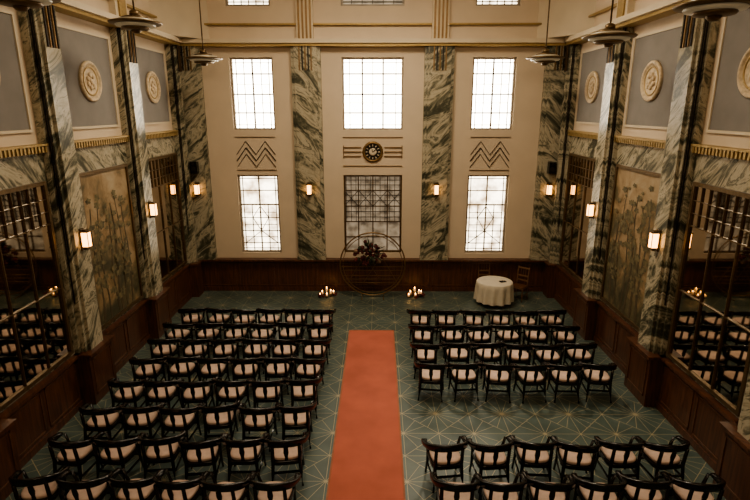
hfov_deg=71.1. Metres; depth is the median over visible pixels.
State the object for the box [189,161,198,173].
loudspeaker
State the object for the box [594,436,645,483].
armchair
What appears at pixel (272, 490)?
armchair
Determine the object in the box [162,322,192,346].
armchair
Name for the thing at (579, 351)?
armchair
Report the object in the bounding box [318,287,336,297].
cluster
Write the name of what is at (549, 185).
light
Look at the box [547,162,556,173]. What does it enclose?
loudspeaker
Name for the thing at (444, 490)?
armchair
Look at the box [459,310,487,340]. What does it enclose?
armchair
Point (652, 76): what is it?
medallion
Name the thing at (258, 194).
window
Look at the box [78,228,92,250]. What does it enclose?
light
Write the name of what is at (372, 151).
round clock
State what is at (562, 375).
armchair
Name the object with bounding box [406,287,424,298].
cluster
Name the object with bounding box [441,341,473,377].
armchair
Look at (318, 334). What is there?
armchair
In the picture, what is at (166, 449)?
armchair
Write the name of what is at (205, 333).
armchair
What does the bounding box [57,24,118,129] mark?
wall panel
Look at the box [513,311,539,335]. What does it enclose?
armchair
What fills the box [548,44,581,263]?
marble pilaster
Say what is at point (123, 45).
marble pilaster
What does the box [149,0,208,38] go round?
wall
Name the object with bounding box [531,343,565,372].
armchair
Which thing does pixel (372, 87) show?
window
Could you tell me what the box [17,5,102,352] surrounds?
marble pilaster
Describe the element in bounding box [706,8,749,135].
trim
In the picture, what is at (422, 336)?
armchair
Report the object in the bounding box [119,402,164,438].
armchair
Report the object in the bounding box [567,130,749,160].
trim
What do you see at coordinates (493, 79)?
window
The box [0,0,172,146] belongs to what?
wall
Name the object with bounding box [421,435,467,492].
armchair
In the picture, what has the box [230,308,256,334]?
armchair
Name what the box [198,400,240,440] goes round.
armchair
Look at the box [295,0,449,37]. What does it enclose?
trim
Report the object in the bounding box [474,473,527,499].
armchair
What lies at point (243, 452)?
armchair
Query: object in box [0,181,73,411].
mirror
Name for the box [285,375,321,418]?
armchair
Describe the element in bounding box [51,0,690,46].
trim
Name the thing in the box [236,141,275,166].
relief
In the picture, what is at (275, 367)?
armchair
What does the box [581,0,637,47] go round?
pendant light
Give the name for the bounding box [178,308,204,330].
armchair
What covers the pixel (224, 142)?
wall
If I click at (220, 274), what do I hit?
wainscoting
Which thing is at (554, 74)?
marble pilaster
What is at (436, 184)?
light
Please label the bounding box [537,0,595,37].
wall
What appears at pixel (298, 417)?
armchair
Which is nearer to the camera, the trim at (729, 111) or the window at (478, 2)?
the trim at (729, 111)
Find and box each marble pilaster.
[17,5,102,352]
[109,28,162,297]
[164,44,197,262]
[180,46,217,259]
[290,46,326,259]
[419,46,454,259]
[529,46,565,259]
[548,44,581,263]
[581,27,633,298]
[638,15,719,354]
[737,367,749,441]
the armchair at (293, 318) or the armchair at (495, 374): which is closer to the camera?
the armchair at (495, 374)
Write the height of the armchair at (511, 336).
0.885 m
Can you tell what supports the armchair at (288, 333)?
on the floor
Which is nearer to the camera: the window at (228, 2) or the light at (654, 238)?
the light at (654, 238)
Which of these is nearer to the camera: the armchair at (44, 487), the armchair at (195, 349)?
the armchair at (44, 487)
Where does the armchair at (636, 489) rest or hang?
on the floor
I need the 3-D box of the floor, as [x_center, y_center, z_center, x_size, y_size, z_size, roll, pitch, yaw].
[-0.147,4.051,8.334,12.740,0.200,20.600,0,15,0]
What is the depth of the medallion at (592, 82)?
14.31 m
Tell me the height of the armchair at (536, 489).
0.885 m
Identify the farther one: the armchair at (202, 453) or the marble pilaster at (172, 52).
the marble pilaster at (172, 52)
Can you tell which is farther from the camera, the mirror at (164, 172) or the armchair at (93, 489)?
the mirror at (164, 172)
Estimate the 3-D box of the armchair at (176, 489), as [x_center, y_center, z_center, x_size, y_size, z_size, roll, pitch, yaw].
[-2.910,3.639,7.794,0.759,0.885,0.588,2,15,9]
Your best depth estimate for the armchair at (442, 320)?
13.93 m
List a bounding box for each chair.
[478,262,489,277]
[513,266,529,302]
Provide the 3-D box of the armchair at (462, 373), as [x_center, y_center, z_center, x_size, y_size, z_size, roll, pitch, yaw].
[1.916,2.716,11.241,0.759,0.885,0.588,-1,15,-4]
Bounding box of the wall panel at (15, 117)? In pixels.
[0,9,32,134]
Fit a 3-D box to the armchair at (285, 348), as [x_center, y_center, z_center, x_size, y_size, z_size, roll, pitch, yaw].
[-2.136,2.409,12.385,0.759,0.885,0.588,1,15,4]
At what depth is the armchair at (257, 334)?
13.07 m
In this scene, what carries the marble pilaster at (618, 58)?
attached to the wall at (727, 140)
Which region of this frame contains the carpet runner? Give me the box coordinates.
[326,330,405,499]
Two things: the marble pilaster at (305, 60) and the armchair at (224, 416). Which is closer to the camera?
the armchair at (224, 416)
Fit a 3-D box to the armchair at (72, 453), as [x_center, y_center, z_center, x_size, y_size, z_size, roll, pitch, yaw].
[-4.986,3.397,8.698,0.759,0.885,0.588,2,15,8]
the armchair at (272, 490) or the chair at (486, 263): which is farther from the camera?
the chair at (486, 263)
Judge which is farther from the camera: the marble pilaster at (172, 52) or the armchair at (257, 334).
the marble pilaster at (172, 52)
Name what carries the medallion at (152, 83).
attached to the wall at (6, 140)
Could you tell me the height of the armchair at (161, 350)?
0.885 m
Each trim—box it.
[0,130,178,157]
[0,136,186,412]
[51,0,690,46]
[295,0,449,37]
[559,136,749,418]
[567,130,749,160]
[575,46,607,124]
[624,23,681,129]
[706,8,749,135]
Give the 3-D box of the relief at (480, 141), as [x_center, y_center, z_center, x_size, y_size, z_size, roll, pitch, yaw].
[3.664,-3.065,16.732,1.280,1.056,0.025,0,15,0]
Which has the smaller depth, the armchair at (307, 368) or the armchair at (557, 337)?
the armchair at (307, 368)
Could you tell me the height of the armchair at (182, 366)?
0.885 m
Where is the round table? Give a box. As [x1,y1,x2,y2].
[473,276,513,305]
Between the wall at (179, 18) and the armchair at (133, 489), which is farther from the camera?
the wall at (179, 18)
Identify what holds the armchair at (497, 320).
on the floor
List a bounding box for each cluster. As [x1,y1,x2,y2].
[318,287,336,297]
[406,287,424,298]
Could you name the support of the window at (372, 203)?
in the wall at (224, 142)
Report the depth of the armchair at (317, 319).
13.97 m
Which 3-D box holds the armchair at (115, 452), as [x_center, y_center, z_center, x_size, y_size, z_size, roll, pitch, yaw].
[-4.294,3.389,8.726,0.759,0.885,0.588,2,15,7]
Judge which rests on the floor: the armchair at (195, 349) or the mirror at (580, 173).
the armchair at (195, 349)
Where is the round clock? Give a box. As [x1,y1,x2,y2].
[343,137,402,161]
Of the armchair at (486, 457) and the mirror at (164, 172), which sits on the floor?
the armchair at (486, 457)
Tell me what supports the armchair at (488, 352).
on the floor
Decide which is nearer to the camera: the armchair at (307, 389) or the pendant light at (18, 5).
the pendant light at (18, 5)
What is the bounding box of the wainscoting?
[543,261,749,499]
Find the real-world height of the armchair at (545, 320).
0.885 m
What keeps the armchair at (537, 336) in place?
on the floor
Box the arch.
[340,232,405,299]
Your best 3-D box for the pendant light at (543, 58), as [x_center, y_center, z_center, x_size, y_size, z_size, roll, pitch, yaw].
[4.512,-6.599,13.519,1.000,3.510,1.000,0,15,0]
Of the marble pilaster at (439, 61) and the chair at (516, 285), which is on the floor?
the chair at (516, 285)
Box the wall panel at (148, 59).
[136,45,170,124]
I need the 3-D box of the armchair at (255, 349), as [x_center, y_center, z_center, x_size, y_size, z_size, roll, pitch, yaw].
[-2.829,2.401,12.414,0.759,0.885,0.588,1,15,5]
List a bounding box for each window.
[226,0,269,5]
[230,57,275,129]
[238,175,281,251]
[341,0,403,5]
[342,57,403,129]
[344,175,401,251]
[465,175,508,252]
[470,57,515,129]
[476,0,519,5]
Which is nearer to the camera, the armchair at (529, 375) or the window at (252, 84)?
the armchair at (529, 375)
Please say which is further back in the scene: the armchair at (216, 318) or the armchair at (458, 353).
the armchair at (216, 318)
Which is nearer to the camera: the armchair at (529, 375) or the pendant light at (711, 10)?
the pendant light at (711, 10)
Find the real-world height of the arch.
2.191 m
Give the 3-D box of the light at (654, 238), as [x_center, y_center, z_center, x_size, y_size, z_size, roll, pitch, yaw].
[5.562,-0.195,10.464,0.170,0.440,0.150,0,15,0]
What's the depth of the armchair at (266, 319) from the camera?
14.04 m
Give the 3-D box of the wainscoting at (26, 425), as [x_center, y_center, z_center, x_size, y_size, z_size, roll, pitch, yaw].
[-5.995,3.002,9.662,0.420,1.140,16.420,0,15,0]
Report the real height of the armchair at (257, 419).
0.885 m
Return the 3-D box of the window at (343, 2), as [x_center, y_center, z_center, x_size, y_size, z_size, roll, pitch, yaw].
[-0.070,-7.873,15.646,1.900,1.150,0.120,0,15,0]
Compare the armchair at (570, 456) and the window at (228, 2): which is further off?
the window at (228, 2)
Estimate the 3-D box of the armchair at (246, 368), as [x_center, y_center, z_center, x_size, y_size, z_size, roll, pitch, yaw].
[-2.826,2.657,11.459,0.759,0.885,0.588,-1,15,-3]
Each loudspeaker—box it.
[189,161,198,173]
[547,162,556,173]
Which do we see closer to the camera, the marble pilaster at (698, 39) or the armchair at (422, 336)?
the marble pilaster at (698, 39)
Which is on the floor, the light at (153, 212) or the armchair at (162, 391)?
the armchair at (162, 391)
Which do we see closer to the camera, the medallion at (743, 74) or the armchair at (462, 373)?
the medallion at (743, 74)
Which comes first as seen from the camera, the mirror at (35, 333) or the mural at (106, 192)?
the mirror at (35, 333)
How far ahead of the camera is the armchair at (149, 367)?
11.27 m
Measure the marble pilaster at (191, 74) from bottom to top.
6.660 m
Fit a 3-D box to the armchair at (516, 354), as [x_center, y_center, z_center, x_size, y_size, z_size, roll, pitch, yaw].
[3.308,2.477,12.130,0.759,0.885,0.588,1,15,5]
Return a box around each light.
[0,0,61,11]
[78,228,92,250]
[107,0,162,33]
[148,201,157,217]
[185,0,221,65]
[193,182,200,195]
[306,182,311,195]
[434,182,438,195]
[526,0,564,65]
[546,182,552,195]
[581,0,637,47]
[586,201,595,218]
[647,229,661,251]
[672,0,749,21]
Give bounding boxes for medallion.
[78,61,101,101]
[145,71,160,102]
[585,71,598,102]
[640,60,662,101]
[737,48,749,98]
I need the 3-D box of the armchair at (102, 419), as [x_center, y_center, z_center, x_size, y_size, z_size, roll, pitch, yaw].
[-4.996,3.152,9.610,0.759,0.885,0.588,0,15,2]
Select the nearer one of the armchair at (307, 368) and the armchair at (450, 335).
the armchair at (307, 368)
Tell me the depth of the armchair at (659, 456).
8.44 m
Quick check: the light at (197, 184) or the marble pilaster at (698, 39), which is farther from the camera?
the light at (197, 184)
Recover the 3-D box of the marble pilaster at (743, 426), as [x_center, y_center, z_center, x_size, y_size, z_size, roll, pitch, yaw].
[5.760,-0.339,7.059,0.325,6.660,0.800,0,15,0]
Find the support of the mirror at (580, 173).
attached to the wall at (727, 140)
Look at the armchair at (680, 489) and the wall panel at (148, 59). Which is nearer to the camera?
the armchair at (680, 489)
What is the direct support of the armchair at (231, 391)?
on the floor
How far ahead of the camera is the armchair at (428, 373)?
11.05 m
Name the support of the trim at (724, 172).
attached to the wall at (727, 140)
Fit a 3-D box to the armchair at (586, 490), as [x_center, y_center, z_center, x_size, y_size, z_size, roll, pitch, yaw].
[3.309,3.652,7.747,0.759,0.885,0.588,0,15,1]
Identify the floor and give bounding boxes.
[5,291,725,499]
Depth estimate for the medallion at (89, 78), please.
11.26 m
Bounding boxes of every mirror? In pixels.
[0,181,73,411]
[148,153,186,281]
[559,153,595,282]
[666,182,749,416]
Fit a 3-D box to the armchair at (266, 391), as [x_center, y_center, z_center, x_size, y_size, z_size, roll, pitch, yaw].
[-2.164,2.902,10.544,0.759,0.885,0.588,-1,15,-3]
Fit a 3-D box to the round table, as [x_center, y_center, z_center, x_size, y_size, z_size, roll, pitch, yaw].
[3.770,1.333,16.639,1.260,0.752,1.254,0,15,0]
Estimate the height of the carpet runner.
0.017 m
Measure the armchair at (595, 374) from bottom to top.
0.885 m
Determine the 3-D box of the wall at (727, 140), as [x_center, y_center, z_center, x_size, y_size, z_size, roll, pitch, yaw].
[6.073,-1.153,6.891,0.300,10.600,20.000,0,15,0]
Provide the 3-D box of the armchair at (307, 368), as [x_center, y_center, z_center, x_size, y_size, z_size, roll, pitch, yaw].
[-1.468,2.655,11.466,0.759,0.885,0.588,2,15,8]
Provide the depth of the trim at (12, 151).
10.90 m
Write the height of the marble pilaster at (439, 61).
6.660 m
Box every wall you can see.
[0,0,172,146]
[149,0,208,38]
[200,0,544,257]
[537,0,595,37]
[573,0,749,148]
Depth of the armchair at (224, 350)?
12.21 m
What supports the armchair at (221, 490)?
on the floor
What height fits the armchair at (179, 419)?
0.885 m
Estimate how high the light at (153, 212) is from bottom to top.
0.440 m
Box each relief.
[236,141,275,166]
[469,141,509,170]
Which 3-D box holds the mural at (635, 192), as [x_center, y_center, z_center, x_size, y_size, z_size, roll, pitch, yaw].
[5.880,-0.132,12.161,0.060,3.480,2.190,0,15,0]
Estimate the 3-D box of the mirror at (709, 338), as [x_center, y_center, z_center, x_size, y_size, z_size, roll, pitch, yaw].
[5.855,0.709,9.022,0.060,3.480,2.190,0,15,0]
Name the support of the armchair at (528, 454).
on the floor
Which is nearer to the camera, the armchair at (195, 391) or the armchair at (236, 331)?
the armchair at (195, 391)
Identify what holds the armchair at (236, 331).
on the floor
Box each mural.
[79,163,143,329]
[600,164,660,331]
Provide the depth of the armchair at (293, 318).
14.03 m
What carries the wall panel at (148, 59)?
attached to the wall at (6, 140)
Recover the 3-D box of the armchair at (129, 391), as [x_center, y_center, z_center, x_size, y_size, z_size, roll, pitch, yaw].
[-4.952,2.905,10.534,0.759,0.885,0.588,0,15,1]
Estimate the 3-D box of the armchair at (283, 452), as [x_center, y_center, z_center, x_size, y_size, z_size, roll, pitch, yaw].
[-1.465,3.391,8.721,0.759,0.885,0.588,-2,15,-7]
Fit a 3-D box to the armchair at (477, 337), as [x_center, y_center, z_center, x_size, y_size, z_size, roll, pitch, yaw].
[2.616,2.204,13.149,0.759,0.885,0.588,-1,15,-5]
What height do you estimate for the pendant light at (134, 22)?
3.180 m
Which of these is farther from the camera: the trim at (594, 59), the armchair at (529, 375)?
the trim at (594, 59)
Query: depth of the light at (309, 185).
16.71 m
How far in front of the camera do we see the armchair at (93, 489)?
7.62 m
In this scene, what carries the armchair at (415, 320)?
on the floor
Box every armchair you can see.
[8,466,69,499]
[47,432,103,480]
[55,470,112,499]
[78,403,123,439]
[91,431,143,479]
[107,378,149,406]
[107,468,163,499]
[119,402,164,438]
[129,356,166,385]
[137,430,186,479]
[141,377,181,407]
[147,337,181,365]
[152,468,203,499]
[157,402,201,451]
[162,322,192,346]
[163,355,200,381]
[176,378,214,407]
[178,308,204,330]
[178,337,211,363]
[178,433,224,480]
[192,322,223,346]
[195,356,230,388]
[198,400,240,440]
[199,471,249,499]
[205,307,231,330]
[208,337,240,366]
[212,376,250,420]
[220,323,249,348]
[222,433,268,481]
[228,356,260,389]
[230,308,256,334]
[237,403,277,451]
[239,337,269,373]
[247,322,275,348]
[248,377,284,420]
[249,471,300,499]
[256,308,281,338]
[260,355,292,394]
[264,431,308,485]
[269,338,298,374]
[275,321,305,354]
[275,401,316,448]
[282,308,309,337]
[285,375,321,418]
[291,355,325,384]
[299,338,330,374]
[304,322,333,354]
[308,309,335,339]
[406,309,432,339]
[408,324,437,357]
[410,342,441,378]
[414,360,448,401]
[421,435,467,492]
[430,472,481,499]
[432,310,459,340]
[437,324,466,357]
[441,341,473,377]
[446,360,481,401]
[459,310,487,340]
[465,324,493,358]
[467,436,513,492]
[473,340,504,378]
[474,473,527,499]
[481,361,515,402]
[485,309,513,331]
[493,323,523,348]
[503,344,534,364]
[509,435,557,481]
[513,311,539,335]
[513,362,549,403]
[521,470,575,499]
[522,324,551,344]
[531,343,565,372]
[537,309,566,334]
[546,362,583,403]
[548,324,579,349]
[552,435,600,482]
[562,342,597,368]
[571,473,627,499]
[578,361,616,402]
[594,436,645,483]
[615,470,673,499]
[634,435,689,479]
[668,473,725,499]
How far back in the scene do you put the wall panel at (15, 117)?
8.92 m
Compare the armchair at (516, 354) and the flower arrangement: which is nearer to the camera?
the armchair at (516, 354)
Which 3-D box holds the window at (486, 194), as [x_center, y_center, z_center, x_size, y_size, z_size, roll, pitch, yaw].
[3.665,-1.191,17.407,1.330,2.610,0.120,0,15,0]
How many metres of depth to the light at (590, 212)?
13.56 m
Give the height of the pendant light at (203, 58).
3.480 m
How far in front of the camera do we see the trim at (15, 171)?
10.87 m
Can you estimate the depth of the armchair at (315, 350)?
12.19 m
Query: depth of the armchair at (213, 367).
11.31 m
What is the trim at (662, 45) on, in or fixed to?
attached to the wall at (727, 140)
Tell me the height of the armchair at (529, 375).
0.885 m
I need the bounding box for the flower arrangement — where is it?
[353,237,386,266]
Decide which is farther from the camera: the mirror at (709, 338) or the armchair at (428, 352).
the armchair at (428, 352)

